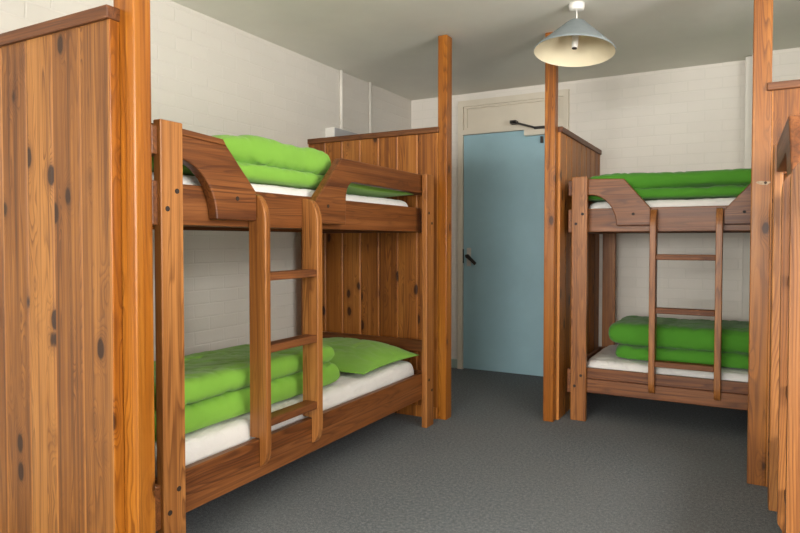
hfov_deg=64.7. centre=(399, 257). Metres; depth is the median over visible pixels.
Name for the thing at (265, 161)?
duvet
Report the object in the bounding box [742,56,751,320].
trim
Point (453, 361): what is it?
baseboard
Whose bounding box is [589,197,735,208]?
mattress
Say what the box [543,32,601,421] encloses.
divider
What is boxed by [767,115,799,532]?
bunk bed
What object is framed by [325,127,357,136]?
wall box
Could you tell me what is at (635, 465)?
floor
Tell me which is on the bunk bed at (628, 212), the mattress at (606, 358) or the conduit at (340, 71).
the mattress at (606, 358)
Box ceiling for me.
[170,0,799,100]
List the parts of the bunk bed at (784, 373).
post, guard panel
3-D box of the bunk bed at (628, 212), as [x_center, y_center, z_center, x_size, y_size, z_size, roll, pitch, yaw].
[2.153,0.253,3.810,2.040,1.490,0.973,1,2,29]
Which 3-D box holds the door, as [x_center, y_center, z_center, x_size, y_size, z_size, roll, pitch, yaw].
[0.900,-0.078,5.181,0.849,2.062,0.120,1,2,29]
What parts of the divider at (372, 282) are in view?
cap rail, board panel, post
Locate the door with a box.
[463,120,544,375]
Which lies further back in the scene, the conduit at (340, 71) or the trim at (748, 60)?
the conduit at (340, 71)
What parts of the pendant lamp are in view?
lamp shade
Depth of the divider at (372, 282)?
4.00 m
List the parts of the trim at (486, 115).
over door panel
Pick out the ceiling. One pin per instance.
(391, 45)
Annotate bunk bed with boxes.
[151,119,433,532]
[567,176,770,420]
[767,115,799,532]
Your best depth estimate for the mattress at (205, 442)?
2.75 m
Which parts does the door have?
handle plate, lever, closer arm, closer arm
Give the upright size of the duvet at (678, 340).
0.233 m
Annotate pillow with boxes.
[323,337,417,374]
[346,183,413,197]
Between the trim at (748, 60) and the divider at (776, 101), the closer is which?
the divider at (776, 101)
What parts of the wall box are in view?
panel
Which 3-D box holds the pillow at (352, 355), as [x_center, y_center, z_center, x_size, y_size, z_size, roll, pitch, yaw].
[-0.359,0.551,3.694,0.748,0.124,0.641,1,2,29]
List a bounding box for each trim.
[457,89,569,368]
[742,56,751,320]
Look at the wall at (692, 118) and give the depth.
4.65 m
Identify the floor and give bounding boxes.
[156,367,781,532]
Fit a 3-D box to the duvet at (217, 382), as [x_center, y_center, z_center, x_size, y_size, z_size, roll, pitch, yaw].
[-0.822,0.531,2.798,0.625,0.212,1.153,1,2,29]
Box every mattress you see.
[152,172,407,206]
[155,360,413,477]
[587,345,767,381]
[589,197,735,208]
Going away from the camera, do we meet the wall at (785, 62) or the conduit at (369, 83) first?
the wall at (785, 62)
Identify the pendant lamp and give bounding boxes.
[534,1,615,66]
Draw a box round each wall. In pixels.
[0,0,410,360]
[411,60,744,358]
[748,47,799,320]
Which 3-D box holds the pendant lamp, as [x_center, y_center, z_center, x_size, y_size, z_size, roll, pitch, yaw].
[0.917,-1.196,3.321,0.418,0.284,0.415,1,2,29]
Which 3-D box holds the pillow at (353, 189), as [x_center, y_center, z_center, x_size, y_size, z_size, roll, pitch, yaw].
[-0.390,-0.411,3.616,0.698,0.139,0.725,1,2,29]
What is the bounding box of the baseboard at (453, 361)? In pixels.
[451,359,456,367]
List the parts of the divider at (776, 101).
post, board panel, cap rail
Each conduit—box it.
[339,70,342,128]
[368,82,371,132]
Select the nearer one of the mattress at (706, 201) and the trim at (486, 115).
the mattress at (706, 201)
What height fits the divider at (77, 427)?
2.350 m
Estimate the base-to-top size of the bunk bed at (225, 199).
1.490 m
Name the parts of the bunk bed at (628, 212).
post, post, guard panel, rail, rail, rail, guard panel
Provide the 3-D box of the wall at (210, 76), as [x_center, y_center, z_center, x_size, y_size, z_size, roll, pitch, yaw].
[-2.192,-0.120,1.671,0.150,2.350,9.511,1,2,29]
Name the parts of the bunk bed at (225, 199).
post, guard panel, rail, rail, rail, post, guard panel, post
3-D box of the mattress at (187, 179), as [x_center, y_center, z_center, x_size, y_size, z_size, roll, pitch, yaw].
[-0.697,-0.251,3.127,0.729,0.152,1.926,1,2,29]
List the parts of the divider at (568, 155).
post, board panel, cap rail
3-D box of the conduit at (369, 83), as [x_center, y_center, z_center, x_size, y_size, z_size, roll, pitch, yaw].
[-0.237,-0.247,5.027,0.025,2.275,0.025,1,2,29]
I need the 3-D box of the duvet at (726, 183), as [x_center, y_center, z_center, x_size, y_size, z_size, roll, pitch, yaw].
[2.067,-0.437,3.811,1.787,0.173,0.669,1,2,29]
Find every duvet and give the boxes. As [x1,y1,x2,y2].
[152,135,330,189]
[154,344,339,441]
[588,168,750,202]
[608,315,748,369]
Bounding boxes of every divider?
[0,0,155,532]
[307,35,451,419]
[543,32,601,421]
[747,0,799,486]

